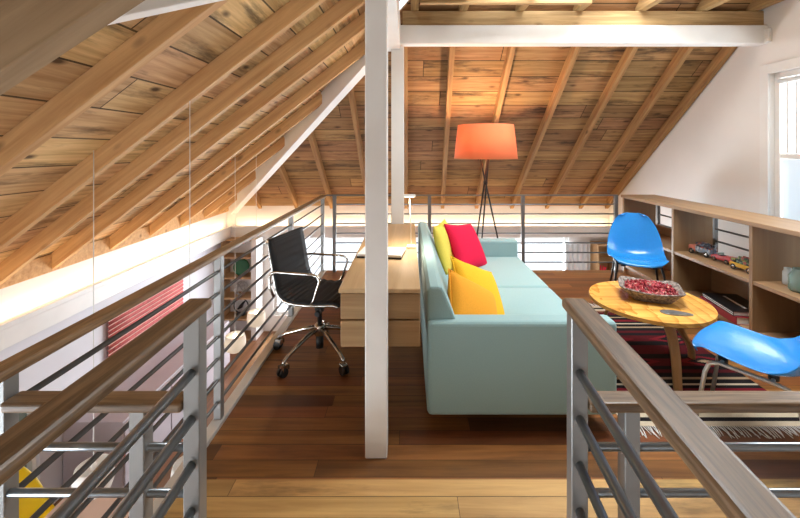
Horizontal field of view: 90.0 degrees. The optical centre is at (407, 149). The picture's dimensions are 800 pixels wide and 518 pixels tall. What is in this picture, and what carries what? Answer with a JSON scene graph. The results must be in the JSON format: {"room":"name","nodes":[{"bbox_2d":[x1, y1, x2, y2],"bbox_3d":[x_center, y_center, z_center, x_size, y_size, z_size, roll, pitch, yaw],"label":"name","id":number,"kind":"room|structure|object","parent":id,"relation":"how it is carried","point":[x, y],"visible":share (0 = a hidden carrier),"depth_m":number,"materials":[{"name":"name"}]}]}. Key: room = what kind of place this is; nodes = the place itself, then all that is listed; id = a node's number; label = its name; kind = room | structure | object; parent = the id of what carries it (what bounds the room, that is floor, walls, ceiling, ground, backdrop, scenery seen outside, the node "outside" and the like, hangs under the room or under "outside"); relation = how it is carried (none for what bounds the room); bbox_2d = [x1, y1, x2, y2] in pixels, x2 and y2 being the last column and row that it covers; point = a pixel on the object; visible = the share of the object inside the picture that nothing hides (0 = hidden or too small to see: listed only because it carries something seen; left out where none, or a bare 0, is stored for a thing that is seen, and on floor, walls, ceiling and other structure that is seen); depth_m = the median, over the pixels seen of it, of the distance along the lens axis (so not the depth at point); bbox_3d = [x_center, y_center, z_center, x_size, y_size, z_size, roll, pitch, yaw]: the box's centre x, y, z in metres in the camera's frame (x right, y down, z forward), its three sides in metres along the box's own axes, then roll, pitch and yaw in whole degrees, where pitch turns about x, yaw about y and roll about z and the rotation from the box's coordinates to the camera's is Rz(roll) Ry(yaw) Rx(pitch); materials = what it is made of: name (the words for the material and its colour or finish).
{"room":"loft living area","nodes":[
{"label":"loft living area","id":0,"kind":"room"},
{"bbox_2d":[0,212,226,504],"bbox_3d":[-2.960,1.840,2.600,0.120,2.120,7.600,0,0,0],"label":"wall","id":1,"kind":"structure","parent":0,"point":[17,299],"depth_m":3.54,"materials":[{"name":"white paint"}]},
{"bbox_2d":[19,413,35,471],"bbox_3d":[-2.970,2.300,2.800,0.086,0.806,0.706,0,0,0],"label":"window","id":2,"kind":"structure","parent":1,"relation":"in","point":[31,465],"depth_m":3.12,"materials":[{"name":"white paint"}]},
{"bbox_2d":[0,0,144,94],"bbox_3d":[-1.638,0.226,0.920,2.774,1.888,0.070,0,0,0],"label":"beam","id":3,"kind":"structure","parent":1,"relation":"attached to","point":[33,33],"depth_m":0.89,"materials":[{"name":"brown wood"}]},
{"bbox_2d":[0,207,228,288],"bbox_3d":[-2.885,0.910,2.600,0.029,0.140,7.600,0,0,0],"label":"trim","id":4,"kind":"structure","parent":1,"relation":"attached to","point":[42,265],"depth_m":3.62,"materials":[{"name":"brown wood"}]},
{"bbox_2d":[0,225,234,350],"bbox_3d":[-2.835,1.282,2.600,0.130,0.175,7.600,0,0,0],"label":"trim","id":5,"kind":"structure","parent":1,"relation":"attached to","point":[14,330],"depth_m":3.53,"materials":[{"name":"white paint"}]},
{"bbox_2d":[107,279,183,356],"bbox_3d":[-2.876,1.819,4.465,0.041,0.489,1.290,0,0,0],"label":"window blind","id":6,"kind":"object","parent":1,"relation":"attached to","point":[134,314],"visible":0.59,"depth_m":4.31,"materials":[{"name":"red fabric"}]},
{"bbox_2d":[54,331,275,505],"bbox_3d":[0.160,2.975,2.675,6.320,0.150,7.750,0,0,0],"label":"floor","id":7,"kind":"structure","parent":0,"point":[242,359],"depth_m":5.14,"materials":[{"name":"brown wood"}]},
{"bbox_2d":[19,467,54,517],"bbox_3d":[-2.449,2.506,2.511,0.538,0.797,0.473,0,0,20],"label":"dining chair","id":8,"kind":"object","parent":7,"relation":"on","point":[27,506],"visible":0.22,"depth_m":2.72,"materials":[{"name":"yellow"}]},
{"bbox_2d":[44,498,154,517],"bbox_3d":[-1.730,2.525,1.630,0.800,0.750,1.700,0,0,0],"label":"dining table","id":9,"kind":"object","parent":7,"relation":"on","point":[96,508],"visible":0.07,"depth_m":2.40,"materials":[{"name":"beige wood"}]},
{"bbox_2d":[63,321,229,487],"bbox_3d":[-2.632,2.590,4.350,0.516,0.620,2.000,0,0,0],"label":"sideboard","id":10,"kind":"object","parent":7,"relation":"on","point":[104,430],"visible":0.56,"depth_m":3.84,"materials":[{"name":"white wood"}]},
{"bbox_2d":[221,237,262,339],"bbox_3d":[-2.580,2.132,6.240,0.540,1.535,0.300,0,0,0],"label":"wall shelf","id":11,"kind":"object","parent":7,"relation":"on","point":[256,255],"visible":0.41,"depth_m":6.24,"materials":[{"name":"white paint"}]},
{"bbox_2d":[234,281,247,294],"bbox_3d":[-2.600,2.150,6.230,0.209,0.209,0.209,0,0,0],"label":"ornament","id":12,"kind":"object","parent":11,"relation":"on","point":[237,283],"visible":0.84,"depth_m":6.21,"materials":[{"name":"grey metal"}]},
{"bbox_2d":[233,300,248,315],"bbox_3d":[-2.600,2.441,6.230,0.238,0.269,0.080,0,0,0],"label":"ornament","id":13,"kind":"object","parent":11,"relation":"on","point":[243,302],"visible":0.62,"depth_m":6.22,"materials":[{"name":"black metal"}]},
{"bbox_2d":[233,259,249,275],"bbox_3d":[-2.580,1.818,6.209,0.250,0.255,0.081,0,0,0],"label":"plate","id":14,"kind":"object","parent":11,"relation":"on","point":[241,265],"visible":0.79,"depth_m":6.21,"materials":[{"name":"green ceramic"}]},
{"bbox_2d":[565,244,589,269],"bbox_3d":[2.678,2.180,6.318,0.403,1.400,0.044,0,0,0],"label":"curtain","id":15,"kind":"object","parent":7,"relation":"on","point":[568,247],"visible":0.17,"depth_m":6.31,"materials":[{"name":"white fabric"}]},
{"bbox_2d":[590,241,612,269],"bbox_3d":[3.050,2.174,6.240,0.300,1.452,0.280,0,0,0],"label":"wall shelf","id":16,"kind":"object","parent":7,"relation":"on","point":[593,247],"visible":0.21,"depth_m":6.29,"materials":[{"name":"brown wood"}]},
{"bbox_2d":[0,0,399,284],"bbox_3d":[-1.548,-0.162,2.600,2.968,2.398,7.800,0,0,0],"label":"ceiling","id":17,"kind":"structure","parent":0,"point":[249,72],"depth_m":2.32,"materials":[{"name":"brown wood"}]},
{"bbox_2d":[71,151,114,502],"bbox_3d":[-1.800,0.987,2.290,0.200,1.967,0.200,0,0,0],"label":"pendant lamp","id":18,"kind":"object","parent":17,"relation":"hanging from","point":[102,457],"visible":0.17,"depth_m":2.29,"materials":[{"name":"white plastic"}]},
{"bbox_2d":[108,0,222,24],"bbox_3d":[-1.540,0.016,0.460,0.100,1.996,3.872,0,0,45],"label":"beam","id":19,"kind":"structure","parent":17,"relation":"attached to","point":[147,8],"depth_m":1.21,"materials":[{"name":"white paint"}]},
{"bbox_2d":[170,101,189,477],"bbox_3d":[-1.260,0.778,2.310,0.200,2.384,0.200,0,0,0],"label":"pendant lamp","id":20,"kind":"object","parent":17,"relation":"hanging from","point":[178,462],"visible":0.06,"depth_m":2.31,"materials":[{"name":"white plastic"}]},
{"bbox_2d":[224,331,245,353],"bbox_3d":[-1.690,0.944,3.910,0.200,2.052,0.200,0,0,0],"label":"pendant lamp","id":21,"kind":"object","parent":17,"relation":"hanging from","point":[240,342],"visible":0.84,"depth_m":3.85,"materials":[{"name":"white plastic"}]},
{"bbox_2d":[247,308,265,327],"bbox_3d":[-1.700,0.948,4.480,0.200,2.044,0.200,0,0,0],"label":"pendant lamp","id":22,"kind":"object","parent":17,"relation":"hanging from","point":[260,319],"visible":0.78,"depth_m":4.42,"materials":[{"name":"white plastic"}]},
{"bbox_2d":[227,206,608,330],"bbox_3d":[0.230,1.840,6.470,6.260,2.120,0.140,0,0,0],"label":"wall","id":23,"kind":"structure","parent":0,"point":[247,215],"depth_m":6.40,"materials":[{"name":"white paint"}]},
{"bbox_2d":[231,226,610,236],"bbox_3d":[0.225,1.282,6.335,5.990,0.175,0.130,0,0,0],"label":"trim","id":24,"kind":"structure","parent":23,"relation":"attached to","point":[236,231],"depth_m":6.27,"materials":[{"name":"white paint"}]},
{"bbox_2d":[275,237,567,314],"bbox_3d":[0.210,2.013,6.480,4.720,1.275,0.080,0,0,0],"label":"window","id":25,"kind":"structure","parent":23,"relation":"in","point":[565,239],"depth_m":6.44,"materials":[{"name":"white paint"}]},
{"bbox_2d":[244,198,606,205],"bbox_3d":[0.175,0.828,6.375,6.090,0.115,0.049,0,0,0],"label":"trim","id":26,"kind":"structure","parent":23,"relation":"attached to","point":[264,201],"depth_m":6.35,"materials":[{"name":"brown wood"}]},
{"bbox_2d":[164,270,799,517],"bbox_3d":[0.950,1.520,1.730,3.900,0.240,5.860,0,0,0],"label":"floor","id":27,"kind":"structure","parent":0,"point":[308,423],"depth_m":1.84,"materials":[{"name":"brown wood"}]},
{"bbox_2d":[0,391,182,517],"bbox_3d":[-0.740,1.045,0.957,0.424,0.910,0.056,0,0,0],"label":"guardrail","id":28,"kind":"object","parent":27,"relation":"on","point":[137,404],"visible":0.68,"depth_m":0.95,"materials":[{"name":"paint"}]},
{"bbox_2d":[0,298,211,517],"bbox_3d":[-0.483,0.931,0.120,0.059,1.138,1.730,0,0,-2],"label":"guardrail","id":29,"kind":"object","parent":27,"relation":"on","point":[31,435],"visible":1,"depth_m":0.74,"materials":[{"name":"paint"}]},
{"bbox_2d":[0,195,325,517],"bbox_3d":[-0.973,1.008,2.060,0.058,0.983,5.120,0,0,0],"label":"guardrail","id":30,"kind":"object","parent":27,"relation":"attached to","point":[10,368],"visible":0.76,"depth_m":1.59,"materials":[{"name":"metal"}]},
{"bbox_2d":[265,227,348,377],"bbox_3d":[-0.629,0.988,2.747,0.645,0.823,0.675,0,0,13],"label":"office chair","id":31,"kind":"object","parent":27,"relation":"on","point":[294,283],"visible":0.83,"depth_m":2.69,"materials":[{"name":"black leather"}]},
{"bbox_2d":[274,337,283,344],"bbox_3d":[-0.906,1.345,2.815,0.057,0.033,0.053,0,0,13],"label":"caster","id":32,"kind":"object","parent":31,"relation":"attached to","point":[279,340],"depth_m":2.80,"materials":[{"name":"silver metal"}]},
{"bbox_2d":[278,362,289,372],"bbox_3d":[-0.769,1.345,2.477,0.052,0.033,0.056,0,0,32],"label":"caster","id":33,"kind":"object","parent":31,"relation":"attached to","point":[282,368],"depth_m":2.47,"materials":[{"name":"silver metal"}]},
{"bbox_2d":[339,362,346,367],"bbox_3d":[-0.406,1.345,2.502,0.040,0.021,0.044,0,0,-40],"label":"caster","id":34,"kind":"object","parent":31,"relation":"attached to","point":[343,364],"depth_m":2.49,"materials":[{"name":"silver metal"}]},
{"bbox_2d":[365,0,387,457],"bbox_3d":[-0.145,0.100,1.862,0.100,2.600,0.100,0,0,0],"label":"support post","id":35,"kind":"object","parent":27,"relation":"on","point":[376,11],"visible":1,"depth_m":1.81,"materials":[{"name":"white paint"}]},
{"bbox_2d":[388,0,400,51],"bbox_3d":[-0.135,-1.050,1.270,0.130,0.260,4.940,0,0,0],"label":"ridge beam","id":36,"kind":"structure","parent":35,"relation":"on","point":[394,24],"depth_m":2.98,"materials":[{"name":"white paint"}]},
{"bbox_2d":[339,224,419,346],"bbox_3d":[-0.138,1.035,2.780,0.395,0.730,1.700,0,0,0],"label":"desk","id":37,"kind":"object","parent":27,"relation":"on","point":[403,274],"visible":0.74,"depth_m":1.94,"materials":[{"name":"brown wood"}]},
{"bbox_2d":[357,247,405,259],"bbox_3d":[-0.165,0.657,2.560,0.280,0.026,0.200,0,0,8],"label":"magazine","id":38,"kind":"object","parent":37,"relation":"on","point":[397,253],"visible":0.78,"depth_m":2.49,"materials":[{"name":"white paper"}]},
{"bbox_2d":[403,194,415,248],"bbox_3d":[0.009,0.488,2.740,0.085,0.364,0.060,0,0,0],"label":"desk lamp","id":39,"kind":"object","parent":37,"relation":"on","point":[409,246],"visible":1,"depth_m":2.74,"materials":[{"name":"white plastic"}]},
{"bbox_2d":[391,46,403,223],"bbox_3d":[-0.095,0.228,3.700,0.116,2.345,0.116,0,0,0],"label":"support post","id":40,"kind":"object","parent":27,"relation":"on","point":[397,55],"visible":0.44,"depth_m":3.64,"materials":[{"name":"white paint"}]},
{"bbox_2d":[400,25,767,46],"bbox_3d":[1.575,-1.038,3.640,3.370,0.165,0.120,0,0,0],"label":"tie beam","id":41,"kind":"structure","parent":40,"relation":"on","point":[410,35],"depth_m":3.58,"materials":[{"name":"white paint"}]},
{"bbox_2d":[326,194,617,271],"bbox_3d":[0.735,1.006,4.600,3.350,0.987,0.044,0,0,0],"label":"guardrail","id":42,"kind":"object","parent":27,"relation":"on","point":[615,196],"visible":0.59,"depth_m":4.59,"materials":[{"name":"metal"}]},
{"bbox_2d":[454,123,517,237],"bbox_3d":[0.810,0.571,4.180,0.654,1.662,0.654,0,0,0],"label":"floor lamp","id":43,"kind":"object","parent":27,"relation":"on","point":[480,141],"visible":0.98,"depth_m":3.92,"materials":[{"name":"orange fabric"}]},
{"bbox_2d":[418,222,615,414],"bbox_3d":[0.562,1.039,2.890,0.935,0.722,1.880,0,0,0],"label":"sofa","id":44,"kind":"object","parent":27,"relation":"on","point":[514,362],"visible":0.88,"depth_m":1.95,"materials":[{"name":"teal fabric"}]},
{"bbox_2d":[433,219,453,274],"bbox_3d":[0.315,0.805,3.360,0.163,0.384,0.402,0,0,19],"label":"throw pillow","id":45,"kind":"object","parent":44,"relation":"on","point":[441,239],"visible":0.73,"depth_m":3.20,"materials":[{"name":"yellow fabric"}]},
{"bbox_2d":[444,224,486,266],"bbox_3d":[0.500,0.825,3.420,0.250,0.421,0.474,0,0,43],"label":"throw pillow","id":46,"kind":"object","parent":44,"relation":"on","point":[466,247],"visible":0.87,"depth_m":3.33,"materials":[{"name":"fabric"}]},
{"bbox_2d":[447,268,496,314],"bbox_3d":[0.360,0.895,2.200,0.525,0.475,0.228,0,0,-40],"label":"throw pillow","id":47,"kind":"object","parent":44,"relation":"on","point":[466,297],"visible":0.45,"depth_m":2.16,"materials":[{"name":"orange fabric"}]},
{"bbox_2d":[450,256,504,314],"bbox_3d":[0.425,0.870,2.370,0.536,0.488,0.252,0,0,-42],"label":"throw pillow","id":48,"kind":"object","parent":44,"relation":"on","point":[484,278],"visible":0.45,"depth_m":2.36,"materials":[{"name":"yellow fabric"}]},
{"bbox_2d":[445,257,548,287],"bbox_3d":[0.645,1.048,3.307,0.770,0.125,0.823,0,0,0],"label":"seat cushion","id":49,"kind":"object","parent":44,"relation":"on","point":[508,272],"depth_m":3.19,"materials":[{"name":"teal fabric"}]},
{"bbox_2d":[498,288,566,314],"bbox_3d":[0.645,1.048,2.474,0.770,0.125,0.823,0,0,0],"label":"seat cushion","id":50,"kind":"object","parent":44,"relation":"on","point":[515,301],"depth_m":2.60,"materials":[{"name":"teal fabric"}]},
{"bbox_2d":[607,212,668,280],"bbox_3d":[2.062,0.999,3.609,0.469,0.794,0.538,0,0,23],"label":"shell chair","id":51,"kind":"object","parent":27,"relation":"on","point":[634,240],"visible":0.98,"depth_m":3.77,"materials":[{"name":"blue plastic"}]},
{"bbox_2d":[562,298,795,517],"bbox_3d":[0.337,0.931,0.123,0.058,1.138,1.730,0,0,5],"label":"guardrail","id":52,"kind":"object","parent":27,"relation":"on","point":[737,491],"visible":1,"depth_m":0.66,"materials":[{"name":"paint"}]},
{"bbox_2d":[588,391,799,517],"bbox_3d":[1.312,1.045,0.957,1.776,0.910,0.056,0,0,0],"label":"guardrail","id":53,"kind":"object","parent":27,"relation":"on","point":[623,403],"visible":0.53,"depth_m":0.95,"materials":[{"name":"paint"}]},
{"bbox_2d":[589,303,799,438],"bbox_3d":[1.594,1.396,2.795,0.988,0.008,1.720,0,0,0],"label":"rug","id":54,"kind":"object","parent":27,"relation":"on","point":[649,341],"visible":0.38,"depth_m":2.45,"materials":[{"name":"fabric"}]},
{"bbox_2d":[589,281,717,390],"bbox_3d":[1.557,1.177,2.570,0.713,0.435,0.730,0,0,0],"label":"coffee table","id":55,"kind":"object","parent":54,"relation":"on","point":[608,295],"visible":0.74,"depth_m":2.41,"materials":[{"name":"yellow wood"}]},
{"bbox_2d":[618,276,685,303],"bbox_3d":[1.575,0.910,2.600,0.365,0.113,0.307,0,0,24],"label":"basket","id":56,"kind":"object","parent":55,"relation":"on","point":[653,291],"visible":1,"depth_m":2.54,"materials":[{"name":"red wicker"}]},
{"bbox_2d":[660,310,692,315],"bbox_3d":[1.575,0.957,2.345,0.170,0.007,0.072,0,0,18],"label":"tray","id":57,"kind":"object","parent":55,"relation":"on","point":[669,312],"visible":1,"depth_m":2.33,"materials":[{"name":"grey metal"}]},
{"bbox_2d":[656,205,748,254],"bbox_3d":[2.865,1.030,3.275,0.032,0.940,2.650,0,0,0],"label":"guardrail","id":58,"kind":"object","parent":27,"relation":"on","point":[715,221],"visible":0.06,"depth_m":3.71,"materials":[{"name":"metal"}]},
{"bbox_2d":[621,195,799,337],"bbox_3d":[2.640,0.956,3.290,0.389,0.888,2.620,0,0,0],"label":"bookcase","id":59,"kind":"object","parent":27,"relation":"on","point":[774,242],"visible":0.53,"depth_m":3.13,"materials":[{"name":"beige wood"}]},
{"bbox_2d":[688,242,717,257],"bbox_3d":[2.620,0.877,3.560,0.088,0.115,0.240,0,0,-8],"label":"toy truck","id":60,"kind":"object","parent":59,"relation":"on","point":[706,249],"visible":0.92,"depth_m":3.50,"materials":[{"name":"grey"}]},
{"bbox_2d":[711,254,732,264],"bbox_3d":[2.630,0.898,3.330,0.076,0.073,0.200,0,0,-4],"label":"toy car","id":61,"kind":"object","parent":59,"relation":"on","point":[725,258],"visible":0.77,"depth_m":3.31,"materials":[{"name":"red"}]},
{"bbox_2d":[700,296,748,324],"bbox_3d":[2.605,1.272,3.180,0.280,0.055,0.440,0,0,6],"label":"book","id":62,"kind":"object","parent":59,"relation":"on","point":[738,320],"visible":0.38,"depth_m":3.04,"materials":[{"name":"red paper"}]},
{"bbox_2d":[703,293,748,316],"bbox_3d":[2.600,1.228,3.180,0.261,0.034,0.400,0,0,9],"label":"book","id":63,"kind":"object","parent":62,"relation":"on","point":[734,304],"visible":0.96,"depth_m":3.18,"materials":[{"name":"black paper"}]},
{"bbox_2d":[729,256,748,273],"bbox_3d":[2.600,0.879,3.085,0.084,0.111,0.200,0,0,-6],"label":"toy truck","id":64,"kind":"object","parent":59,"relation":"on","point":[740,262],"visible":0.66,"depth_m":3.09,"materials":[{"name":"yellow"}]},
{"bbox_2d":[782,267,793,285],"bbox_3d":[2.645,0.877,2.785,0.060,0.115,0.060,0,0,0],"label":"jar","id":65,"kind":"object","parent":59,"relation":"on","point":[787,273],"visible":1,"depth_m":2.77,"materials":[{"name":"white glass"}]},
{"bbox_2d":[692,321,799,418],"bbox_3d":[1.686,0.999,1.902,0.469,0.794,0.538,0,0,-43],"label":"shell chair","id":66,"kind":"object","parent":27,"relation":"on","point":[777,358],"visible":0.98,"depth_m":1.94,"materials":[{"name":"blue plastic"}]},
{"bbox_2d":[252,0,751,208],"bbox_3d":[0.165,-0.308,4.943,6.210,2.599,3.278,0,0,0],"label":"ceiling","id":67,"kind":"structure","parent":0,"point":[586,120],"depth_m":4.83,"materials":[{"name":"brown wood"}]},
{"bbox_2d":[229,55,364,213],"bbox_3d":[-1.464,-0.140,5.024,3.856,2.277,0.100,0,0,45],"label":"beam","id":68,"kind":"structure","parent":67,"relation":"attached to","point":[341,85],"depth_m":4.72,"materials":[{"name":"white paint"}]},
{"bbox_2d":[402,0,783,24],"bbox_3d":[1.610,-1.340,1.220,3.320,0.440,5.040,0,0,0],"label":"ceiling","id":69,"kind":"structure","parent":0,"point":[752,15],"depth_m":3.62,"materials":[{"name":"brown wood"}]},
{"bbox_2d":[609,0,799,269],"bbox_3d":[3.290,0.550,2.550,0.140,4.700,7.700,0,0,0],"label":"wall","id":70,"kind":"structure","parent":0,"point":[711,155],"depth_m":4.01,"materials":[{"name":"white paint"}]},
{"bbox_2d":[764,28,771,42],"bbox_3d":[3.201,-1.020,3.580,0.038,0.120,0.090,0,0,0],"label":"control box","id":71,"kind":"object","parent":70,"relation":"attached to","point":[767,32],"visible":0.75,"depth_m":3.54,"materials":[{"name":"white plastic"}]},
{"bbox_2d":[760,57,799,220],"bbox_3d":[3.271,0.135,2.655,0.138,1.800,1.980,0,0,0],"label":"window","id":72,"kind":"structure","parent":70,"relation":"in","point":[787,166],"depth_m":3.51,"materials":[{"name":"white paint"}]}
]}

